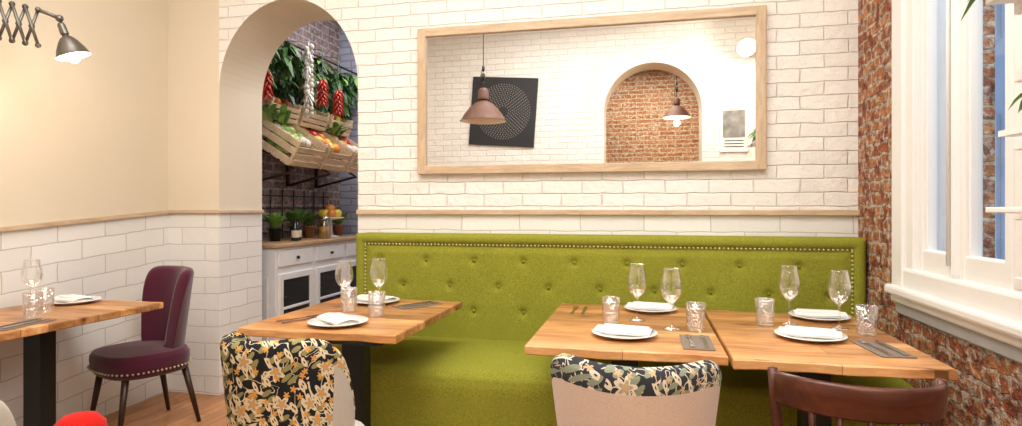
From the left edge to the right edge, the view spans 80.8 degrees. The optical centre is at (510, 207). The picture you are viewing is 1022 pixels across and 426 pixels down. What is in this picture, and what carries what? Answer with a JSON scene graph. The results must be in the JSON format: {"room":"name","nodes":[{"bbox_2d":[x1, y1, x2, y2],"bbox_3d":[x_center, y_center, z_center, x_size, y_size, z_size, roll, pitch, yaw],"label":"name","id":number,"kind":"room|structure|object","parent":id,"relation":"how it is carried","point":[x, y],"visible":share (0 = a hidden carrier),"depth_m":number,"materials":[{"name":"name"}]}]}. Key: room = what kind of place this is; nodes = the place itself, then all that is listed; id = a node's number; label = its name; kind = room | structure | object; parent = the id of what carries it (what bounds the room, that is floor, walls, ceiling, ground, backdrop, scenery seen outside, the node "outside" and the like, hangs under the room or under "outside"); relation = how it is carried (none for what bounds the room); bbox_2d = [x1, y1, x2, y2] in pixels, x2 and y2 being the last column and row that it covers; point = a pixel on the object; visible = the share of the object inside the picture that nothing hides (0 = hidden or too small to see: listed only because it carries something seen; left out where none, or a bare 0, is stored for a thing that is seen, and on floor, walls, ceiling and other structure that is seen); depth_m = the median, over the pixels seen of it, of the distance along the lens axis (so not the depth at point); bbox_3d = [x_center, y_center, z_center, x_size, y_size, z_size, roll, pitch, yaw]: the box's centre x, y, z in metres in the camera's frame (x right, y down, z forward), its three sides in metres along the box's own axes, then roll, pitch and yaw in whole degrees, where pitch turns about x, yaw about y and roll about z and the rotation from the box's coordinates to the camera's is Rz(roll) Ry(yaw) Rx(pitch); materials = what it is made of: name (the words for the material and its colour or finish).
{"room":"restaurant","nodes":[
{"label":"restaurant","id":0,"kind":"room"},
{"bbox_2d":[0,0,167,425],"bbox_3d":[-2.842,-0.550,2.059,0.100,3.600,4.190,0,0,13],"label":"wall","id":1,"kind":"structure","parent":0,"point":[88,137],"depth_m":3.48,"materials":[{"name":"beige paint"}]},
{"bbox_2d":[0,0,90,62],"bbox_3d":[-2.398,-0.872,2.900,0.614,0.290,0.156,0,0,-25],"label":"wall lamp","id":2,"kind":"object","parent":1,"relation":"attached to","point":[69,48],"visible":1,"depth_m":2.93,"materials":[{"name":"metal"}]},
{"bbox_2d":[0,210,168,231],"bbox_3d":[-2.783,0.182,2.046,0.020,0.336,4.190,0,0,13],"label":"trim","id":3,"kind":"structure","parent":1,"relation":"attached to","point":[56,223],"depth_m":3.42,"materials":[{"name":"brown wood"}]},
{"bbox_2d":[104,391,226,425],"bbox_3d":[-0.220,1.300,1.432,5.750,0.100,9.500,0,0,13],"label":"floor","id":4,"kind":"structure","parent":0,"point":[152,411],"depth_m":3.67,"materials":[{"name":"brown wood"}]},
{"bbox_2d":[0,400,16,425],"bbox_3d":[-1.639,0.866,1.700,0.456,0.772,0.508,0,0,13],"label":"tub chair","id":5,"kind":"object","parent":4,"relation":"on","point":[6,417],"visible":1,"depth_m":1.68,"materials":[{"name":"fabric"}]},
{"bbox_2d":[53,411,106,425],"bbox_3d":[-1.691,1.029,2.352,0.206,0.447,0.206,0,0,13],"label":"chair","id":6,"kind":"object","parent":4,"relation":"on","point":[83,418],"visible":1,"depth_m":2.33,"materials":[{"name":"fabric"}]},
{"bbox_2d":[0,300,162,425],"bbox_3d":[-2.270,0.875,2.767,0.630,0.750,1.040,0,0,13],"label":"dining table","id":7,"kind":"object","parent":4,"relation":"on","point":[39,340],"visible":0.78,"depth_m":2.80,"materials":[{"name":"brown wood"}]},
{"bbox_2d":[0,318,56,330],"bbox_3d":[-2.095,0.495,2.564,0.110,0.010,0.240,0,0,7],"label":"cutlery","id":8,"kind":"object","parent":7,"relation":"on","point":[34,321],"visible":1,"depth_m":2.56,"materials":[{"name":"silver metal"}]},
{"bbox_2d":[20,259,42,309],"bbox_3d":[-2.365,0.377,2.962,0.089,0.245,0.089,0,0,13],"label":"wine glass","id":9,"kind":"object","parent":7,"relation":"on","point":[26,259],"visible":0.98,"depth_m":2.96,"materials":[{"name":"clear glass"}]},
{"bbox_2d":[22,291,43,318],"bbox_3d":[-2.179,0.442,2.737,0.080,0.115,0.080,0,0,13],"label":"water tumbler","id":10,"kind":"object","parent":7,"relation":"on","point":[43,291],"visible":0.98,"depth_m":2.72,"materials":[{"name":"clear glass"}]},
{"bbox_2d":[34,288,54,313],"bbox_3d":[-2.232,0.442,2.871,0.080,0.115,0.080,0,0,13],"label":"water tumbler","id":11,"kind":"object","parent":7,"relation":"on","point":[54,288],"visible":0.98,"depth_m":2.86,"materials":[{"name":"clear glass"}]},
{"bbox_2d":[43,296,101,304],"bbox_3d":[-2.302,0.489,3.153,0.254,0.020,0.254,0,0,13],"label":"dinner plate","id":12,"kind":"object","parent":7,"relation":"on","point":[49,301],"visible":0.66,"depth_m":3.10,"materials":[{"name":"white ceramic"}]},
{"bbox_2d":[51,294,93,302],"bbox_3d":[-2.302,0.474,3.153,0.215,0.024,0.105,0,0,28],"label":"folded napkin","id":13,"kind":"object","parent":12,"relation":"on","point":[72,297],"visible":0.98,"depth_m":3.13,"materials":[{"name":"white fabric"}]},
{"bbox_2d":[87,265,200,425],"bbox_3d":[-2.102,0.801,3.435,0.508,0.902,0.502,0,0,31],"label":"velvet chair","id":14,"kind":"object","parent":4,"relation":"on","point":[161,350],"visible":1,"depth_m":3.39,"materials":[{"name":"purple fabric"}]},
{"bbox_2d":[219,331,363,425],"bbox_3d":[-0.736,0.829,2.048,0.443,0.847,0.514,0,0,13],"label":"tub chair","id":15,"kind":"object","parent":4,"relation":"on","point":[305,381],"visible":1,"depth_m":1.84,"materials":[{"name":"multicoloured fabric"}]},
{"bbox_2d":[262,235,355,340],"bbox_3d":[-1.849,0.765,5.465,0.515,0.970,1.670,0,0,13],"label":"base cabinet","id":16,"kind":"object","parent":4,"relation":"on","point":[296,275],"visible":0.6,"depth_m":5.01,"materials":[{"name":"paint"}]},
{"bbox_2d":[262,213,286,240],"bbox_3d":[-1.980,0.159,5.041,0.218,0.241,0.193,0,0,-42],"label":"potted herb","id":17,"kind":"object","parent":16,"relation":"on","point":[275,220],"visible":1,"depth_m":5.01,"materials":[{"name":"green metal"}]},
{"bbox_2d":[291,218,298,240],"bbox_3d":[-1.825,0.184,5.075,0.065,0.190,0.065,0,0,13],"label":"sauce bottle","id":18,"kind":"object","parent":16,"relation":"on","point":[294,228],"visible":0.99,"depth_m":5.05,"materials":[{"name":"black glass"}]},
{"bbox_2d":[262,189,328,237],"bbox_3d":[-2.090,0.054,5.534,0.010,0.449,1.600,0,0,13],"label":"rack","id":19,"kind":"object","parent":16,"relation":"on","point":[270,195],"visible":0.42,"depth_m":5.67,"materials":[{"name":"black metal"}]},
{"bbox_2d":[284,208,310,234],"bbox_3d":[-1.903,0.141,5.342,0.234,0.276,0.252,0,0,-36],"label":"potted herb","id":20,"kind":"object","parent":16,"relation":"on","point":[291,215],"visible":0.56,"depth_m":5.30,"materials":[{"name":"green plant"}]},
{"bbox_2d":[297,218,301,239],"bbox_3d":[-1.842,0.184,5.181,0.065,0.190,0.065,0,0,13],"label":"sauce bottle","id":21,"kind":"object","parent":16,"relation":"on","point":[298,223],"visible":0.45,"depth_m":5.17,"materials":[{"name":"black glass"}]},
{"bbox_2d":[303,211,319,237],"bbox_3d":[-1.883,0.152,5.632,0.237,0.254,0.224,0,0,3],"label":"potted herb","id":22,"kind":"object","parent":16,"relation":"on","point":[309,230],"visible":0.89,"depth_m":5.58,"materials":[{"name":"ceramic"}]},
{"bbox_2d":[318,217,330,238],"bbox_3d":[-1.715,0.180,5.522,0.120,0.197,0.120,0,0,13],"label":"jar","id":23,"kind":"object","parent":16,"relation":"on","point":[324,232],"visible":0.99,"depth_m":5.48,"materials":[{"name":"glass"}]},
{"bbox_2d":[318,204,344,236],"bbox_3d":[-1.758,0.120,5.839,0.270,0.317,0.270,0,0,13],"label":"fruit stand","id":24,"kind":"object","parent":16,"relation":"on","point":[330,211],"visible":0.85,"depth_m":5.78,"materials":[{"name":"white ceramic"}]},
{"bbox_2d":[332,209,348,234],"bbox_3d":[-1.766,0.142,6.172,0.256,0.274,0.223,0,0,-35],"label":"potted herb","id":25,"kind":"object","parent":16,"relation":"on","point":[337,227],"visible":0.62,"depth_m":6.12,"materials":[{"name":"ceramic"}]},
{"bbox_2d":[238,297,461,425],"bbox_3d":[-0.703,0.875,2.860,0.710,0.750,0.900,0,0,13],"label":"dining table","id":26,"kind":"object","parent":4,"relation":"on","point":[397,324],"visible":0.84,"depth_m":2.59,"materials":[{"name":"brown wood"}]},
{"bbox_2d":[276,315,318,323],"bbox_3d":[-0.939,0.496,2.687,0.068,0.004,0.213,0,0,40],"label":"cutlery","id":27,"kind":"object","parent":26,"relation":"on","point":[312,316],"visible":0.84,"depth_m":2.66,"materials":[{"name":"metal"}]},
{"bbox_2d":[307,315,367,327],"bbox_3d":[-0.741,0.489,2.571,0.254,0.020,0.254,0,0,13],"label":"dinner plate","id":28,"kind":"object","parent":26,"relation":"on","point":[314,321],"visible":0.62,"depth_m":2.54,"materials":[{"name":"white ceramic"}]},
{"bbox_2d":[317,312,358,324],"bbox_3d":[-0.741,0.474,2.571,0.105,0.024,0.215,0,0,-39],"label":"folded napkin","id":29,"kind":"object","parent":28,"relation":"on","point":[338,318],"visible":1,"depth_m":2.54,"materials":[{"name":"white fabric"}]},
{"bbox_2d":[335,260,352,308],"bbox_3d":[-0.838,0.382,3.013,0.089,0.235,0.089,0,0,13],"label":"wine glass","id":30,"kind":"object","parent":26,"relation":"on","point":[339,307],"visible":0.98,"depth_m":3.01,"materials":[{"name":"clear glass"}]},
{"bbox_2d":[341,287,357,312],"bbox_3d":[-0.779,0.442,2.887,0.080,0.115,0.080,0,0,13],"label":"water tumbler","id":31,"kind":"object","parent":26,"relation":"on","point":[357,287],"visible":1,"depth_m":2.88,"materials":[{"name":"clear glass"}]},
{"bbox_2d":[351,296,399,304],"bbox_3d":[-0.713,0.489,3.159,0.254,0.020,0.254,0,0,13],"label":"dinner plate","id":32,"kind":"object","parent":26,"relation":"on","point":[396,298],"visible":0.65,"depth_m":3.10,"materials":[{"name":"white ceramic"}]},
{"bbox_2d":[354,294,395,302],"bbox_3d":[-0.713,0.474,3.159,0.215,0.024,0.105,0,0,34],"label":"folded napkin","id":33,"kind":"object","parent":32,"relation":"on","point":[373,297],"visible":0.95,"depth_m":3.13,"materials":[{"name":"white fabric"}]},
{"bbox_2d":[368,290,385,317],"bbox_3d":[-0.618,0.442,2.759,0.080,0.115,0.080,0,0,13],"label":"water tumbler","id":34,"kind":"object","parent":26,"relation":"on","point":[380,290],"visible":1,"depth_m":2.76,"materials":[{"name":"clear glass"}]},
{"bbox_2d":[370,258,387,307],"bbox_3d":[-0.663,0.377,3.015,0.089,0.245,0.089,0,0,13],"label":"wine glass","id":35,"kind":"object","parent":26,"relation":"on","point":[373,258],"visible":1,"depth_m":3.01,"materials":[{"name":"clear glass"}]},
{"bbox_2d":[392,301,442,308],"bbox_3d":[-0.475,0.495,3.076,0.240,0.010,0.110,0,0,-43],"label":"cutlery","id":36,"kind":"object","parent":26,"relation":"on","point":[425,303],"visible":1,"depth_m":3.05,"materials":[{"name":"silver metal"}]},
{"bbox_2d":[525,303,727,366],"bbox_3d":[0.498,0.875,2.588,0.703,0.750,1.010,0,0,13],"label":"dining table","id":37,"kind":"object","parent":4,"relation":"on","point":[563,331],"visible":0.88,"depth_m":2.32,"materials":[{"name":"brown wood"}]},
{"bbox_2d":[570,306,586,314],"bbox_3d":[0.331,0.496,2.919,0.070,0.004,0.213,0,0,13],"label":"cutlery","id":38,"kind":"object","parent":37,"relation":"on","point":[574,307],"visible":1,"depth_m":2.92,"materials":[{"name":"metal"}]},
{"bbox_2d":[602,295,619,323],"bbox_3d":[0.433,0.442,2.598,0.080,0.115,0.080,0,0,13],"label":"water tumbler","id":39,"kind":"object","parent":37,"relation":"on","point":[609,295],"visible":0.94,"depth_m":2.60,"materials":[{"name":"clear glass"}]},
{"bbox_2d":[592,328,657,339],"bbox_3d":[0.442,0.489,2.340,0.254,0.020,0.254,0,0,13],"label":"dinner plate","id":40,"kind":"object","parent":37,"relation":"on","point":[617,337],"visible":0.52,"depth_m":2.28,"materials":[{"name":"white ceramic"}]},
{"bbox_2d":[594,323,653,336],"bbox_3d":[0.442,0.474,2.340,0.215,0.024,0.105,0,0,25],"label":"folded napkin","id":41,"kind":"object","parent":40,"relation":"on","point":[607,328],"visible":0.99,"depth_m":2.31,"materials":[{"name":"white fabric"}]},
{"bbox_2d":[627,264,646,321],"bbox_3d":[0.559,0.374,2.662,0.089,0.250,0.089,0,0,13],"label":"wine glass","id":42,"kind":"object","parent":37,"relation":"on","point":[630,264],"visible":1,"depth_m":2.66,"materials":[{"name":"clear glass"}]},
{"bbox_2d":[624,304,676,313],"bbox_3d":[0.676,0.489,2.913,0.254,0.020,0.254,0,0,13],"label":"dinner plate","id":43,"kind":"object","parent":37,"relation":"on","point":[674,307],"visible":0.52,"depth_m":2.84,"materials":[{"name":"white ceramic"}]},
{"bbox_2d":[626,301,673,310],"bbox_3d":[0.676,0.474,2.913,0.215,0.024,0.105,0,0,22],"label":"folded napkin","id":44,"kind":"object","parent":43,"relation":"on","point":[636,304],"visible":1,"depth_m":2.88,"materials":[{"name":"white fabric"}]},
{"bbox_2d":[660,268,681,330],"bbox_3d":[0.661,0.374,2.475,0.089,0.250,0.089,0,0,13],"label":"wine glass","id":45,"kind":"object","parent":37,"relation":"on","point":[663,328],"visible":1,"depth_m":2.47,"materials":[{"name":"clear glass"}]},
{"bbox_2d":[686,303,705,332],"bbox_3d":[0.750,0.442,2.435,0.080,0.115,0.080,0,0,13],"label":"water tumbler","id":46,"kind":"object","parent":37,"relation":"on","point":[686,303],"visible":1,"depth_m":2.43,"materials":[{"name":"clear glass"}]},
{"bbox_2d":[679,334,715,350],"bbox_3d":[0.688,0.495,2.224,0.110,0.010,0.240,0,0,13],"label":"cutlery","id":47,"kind":"object","parent":37,"relation":"on","point":[689,342],"visible":1,"depth_m":2.19,"materials":[{"name":"silver metal"}]},
{"bbox_2d":[332,232,928,425],"bbox_3d":[0.368,0.700,3.065,2.792,1.100,0.832,0,0,13],"label":"upholstered bench","id":48,"kind":"object","parent":4,"relation":"on","point":[471,366],"visible":0.67,"depth_m":3.17,"materials":[{"name":"green fabric"}]},
{"bbox_2d":[550,353,721,425],"bbox_3d":[0.366,0.834,1.787,0.494,0.837,0.503,0,0,13],"label":"tub chair","id":49,"kind":"object","parent":4,"relation":"on","point":[585,392],"visible":1,"depth_m":1.58,"materials":[{"name":"fabric"}]},
{"bbox_2d":[704,310,957,425],"bbox_3d":[1.163,0.875,2.395,0.657,0.750,0.998,0,0,13],"label":"dining table","id":50,"kind":"object","parent":4,"relation":"on","point":[747,345],"visible":0.79,"depth_m":2.10,"materials":[{"name":"brown wood"}]},
{"bbox_2d":[755,298,774,326],"bbox_3d":[1.077,0.442,2.547,0.080,0.115,0.080,0,0,13],"label":"water tumbler","id":51,"kind":"object","parent":50,"relation":"on","point":[755,298],"visible":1,"depth_m":2.53,"materials":[{"name":"clear glass"}]},
{"bbox_2d":[778,265,800,325],"bbox_3d":[1.197,0.374,2.582,0.089,0.250,0.089,0,0,13],"label":"wine glass","id":52,"kind":"object","parent":50,"relation":"on","point":[782,323],"visible":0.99,"depth_m":2.57,"materials":[{"name":"clear glass"}]},
{"bbox_2d":[774,328,847,342],"bbox_3d":[1.144,0.489,2.297,0.254,0.020,0.254,0,0,13],"label":"dinner plate","id":53,"kind":"object","parent":50,"relation":"on","point":[803,339],"visible":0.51,"depth_m":2.23,"materials":[{"name":"white ceramic"}]},
{"bbox_2d":[778,325,841,339],"bbox_3d":[1.144,0.474,2.297,0.215,0.024,0.105,0,0,28],"label":"folded napkin","id":54,"kind":"object","parent":53,"relation":"on","point":[799,331],"visible":1,"depth_m":2.27,"materials":[{"name":"white fabric"}]},
{"bbox_2d":[788,311,850,321],"bbox_3d":[1.388,0.489,2.704,0.254,0.020,0.254,0,0,13],"label":"dinner plate","id":55,"kind":"object","parent":50,"relation":"on","point":[789,312],"visible":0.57,"depth_m":2.63,"materials":[{"name":"white ceramic"}]},
{"bbox_2d":[791,308,847,318],"bbox_3d":[1.388,0.474,2.704,0.215,0.024,0.105,0,0,17],"label":"folded napkin","id":56,"kind":"object","parent":55,"relation":"on","point":[813,313],"visible":0.99,"depth_m":2.67,"materials":[{"name":"white fabric"}]},
{"bbox_2d":[827,270,851,329],"bbox_3d":[1.360,0.380,2.485,0.089,0.240,0.089,0,0,13],"label":"wine glass","id":57,"kind":"object","parent":50,"relation":"on","point":[844,270],"visible":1,"depth_m":2.48,"materials":[{"name":"clear glass"}]},
{"bbox_2d":[855,304,877,336],"bbox_3d":[1.400,0.442,2.363,0.080,0.115,0.080,0,0,13],"label":"water tumbler","id":58,"kind":"object","parent":50,"relation":"on","point":[855,304],"visible":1,"depth_m":2.36,"materials":[{"name":"clear glass"}]},
{"bbox_2d":[851,340,917,357],"bbox_3d":[1.309,0.495,2.117,0.110,0.010,0.240,0,0,7],"label":"cutlery","id":59,"kind":"object","parent":50,"relation":"on","point":[880,348],"visible":1,"depth_m":2.09,"materials":[{"name":"silver metal"}]},
{"bbox_2d":[767,366,948,425],"bbox_3d":[0.949,0.846,1.690,0.438,0.815,0.477,0,0,13],"label":"bentwood chair","id":60,"kind":"object","parent":4,"relation":"on","point":[870,405],"visible":1,"depth_m":1.49,"materials":[{"name":"brown wood"}]},
{"bbox_2d":[262,20,339,239],"bbox_3d":[-2.096,-0.550,5.561,0.001,3.600,2.050,0,0,13],"label":"wall","id":61,"kind":"structure","parent":0,"point":[324,35],"depth_m":5.92,"materials":[{"name":"brick"}]},
{"bbox_2d":[262,96,357,187],"bbox_3d":[-1.801,-0.591,5.541,0.578,0.786,1.420,0,0,13],"label":"crates","id":62,"kind":"object","parent":61,"relation":"attached to","point":[318,148],"visible":0.58,"depth_m":5.28,"materials":[{"name":"brown wood"}]},
{"bbox_2d":[262,95,357,162],"bbox_3d":[-1.851,-0.710,5.492,0.421,0.525,1.533,0,0,13],"label":"fruit assortment","id":63,"kind":"object","parent":62,"relation":"in","point":[270,113],"visible":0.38,"depth_m":5.13,"materials":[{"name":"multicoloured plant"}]},
{"bbox_2d":[268,40,357,123],"bbox_3d":[-1.890,-1.150,5.530,0.490,0.641,1.982,0,0,13],"label":"bunch","id":64,"kind":"object","parent":61,"relation":"attached to","point":[287,73],"visible":0.59,"depth_m":5.41,"materials":[{"name":"green plant"}]},
{"bbox_2d":[262,70,273,101],"bbox_3d":[-1.938,-1.134,4.753,0.116,0.600,0.119,0,0,-34],"label":"string","id":65,"kind":"object","parent":64,"relation":"hanging from","point":[267,89],"visible":0.78,"depth_m":4.74,"materials":[{"name":"red plant"}]},
{"bbox_2d":[286,40,315,118],"bbox_3d":[-1.795,-1.099,5.110,0.284,0.675,0.131,0,0,13],"label":"garlic braid","id":66,"kind":"object","parent":64,"relation":"hanging from","point":[308,86],"visible":1,"depth_m":5.08},
{"bbox_2d":[313,49,328,107],"bbox_3d":[-1.751,-1.162,5.366,0.258,0.543,0.116,0,0,13],"label":"string","id":67,"kind":"object","parent":64,"relation":"hanging from","point":[322,94],"visible":1,"depth_m":5.33,"materials":[{"name":"red plant"}]},
{"bbox_2d":[320,56,343,116],"bbox_3d":[-1.691,-1.142,5.640,0.258,0.583,0.116,0,0,13],"label":"string","id":68,"kind":"object","parent":64,"relation":"hanging from","point":[338,104],"visible":1,"depth_m":5.60,"materials":[{"name":"red plant"}]},
{"bbox_2d":[340,26,357,234],"bbox_3d":[-0.776,-0.550,6.318,2.250,3.600,0.001,0,0,13],"label":"wall","id":69,"kind":"structure","parent":0,"point":[349,188],"depth_m":6.54,"materials":[{"name":"white brick"}]},
{"bbox_2d":[168,0,857,394],"bbox_3d":[-0.081,-0.550,3.828,4.724,3.600,0.460,0,0,13],"label":"wall","id":70,"kind":"structure","parent":0,"point":[221,52],"depth_m":3.71,"materials":[{"name":"white brick"}]},
{"bbox_2d":[169,210,263,212],"bbox_3d":[-2.088,0.025,4.264,0.418,0.022,0.478,0,0,13],"label":"trim","id":71,"kind":"structure","parent":70,"relation":"attached to","point":[170,211],"depth_m":4.05,"materials":[{"name":"brown wood"}]},
{"bbox_2d":[418,5,766,174],"bbox_3d":[0.407,-0.650,3.463,1.995,0.890,0.042,0,0,13],"label":"wall mirror","id":72,"kind":"object","parent":70,"relation":"attached to","point":[686,90],"visible":1,"depth_m":3.44,"materials":[{"name":"brown mirror"}]},
{"bbox_2d":[356,210,859,215],"bbox_3d":[0.430,0.025,3.466,2.868,0.030,0.025,0,0,13],"label":"trim","id":73,"kind":"structure","parent":70,"relation":"attached to","point":[410,212],"depth_m":3.41,"materials":[{"name":"brown wood"}]},
{"bbox_2d":[858,0,1021,425],"bbox_3d":[1.751,-0.550,1.988,0.350,3.600,2.340,0,0,13],"label":"wall","id":74,"kind":"structure","parent":0,"point":[987,391],"depth_m":2.74,"materials":[{"name":"red brick"}]},
{"bbox_2d":[884,0,1021,363],"bbox_3d":[1.567,-0.695,1.827,0.190,2.310,1.685,0,0,13],"label":"window","id":75,"kind":"structure","parent":74,"relation":"in","point":[942,279],"depth_m":2.17,"materials":[{"name":"white paint"}]},
{"bbox_2d":[957,0,1021,290],"bbox_3d":[1.258,-0.350,1.384,0.270,1.300,0.547,0,0,13],"label":"rack","id":76,"kind":"object","parent":75,"relation":"attached to","point":[1016,132],"visible":1,"depth_m":1.56,"materials":[{"name":"white paint"}]},
{"label":"outside","id":77,"kind":"structure","parent":0,"visible":0},
{"bbox_2d":[995,4,1004,259],"bbox_3d":[5.449,-1.750,5.347,0.275,7.500,12.000,0,0,13],"label":"facade","id":78,"kind":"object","parent":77,"point":[999,8],"visible":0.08,"depth_m":7.07,"materials":[{"name":"blue glass"}]}
]}

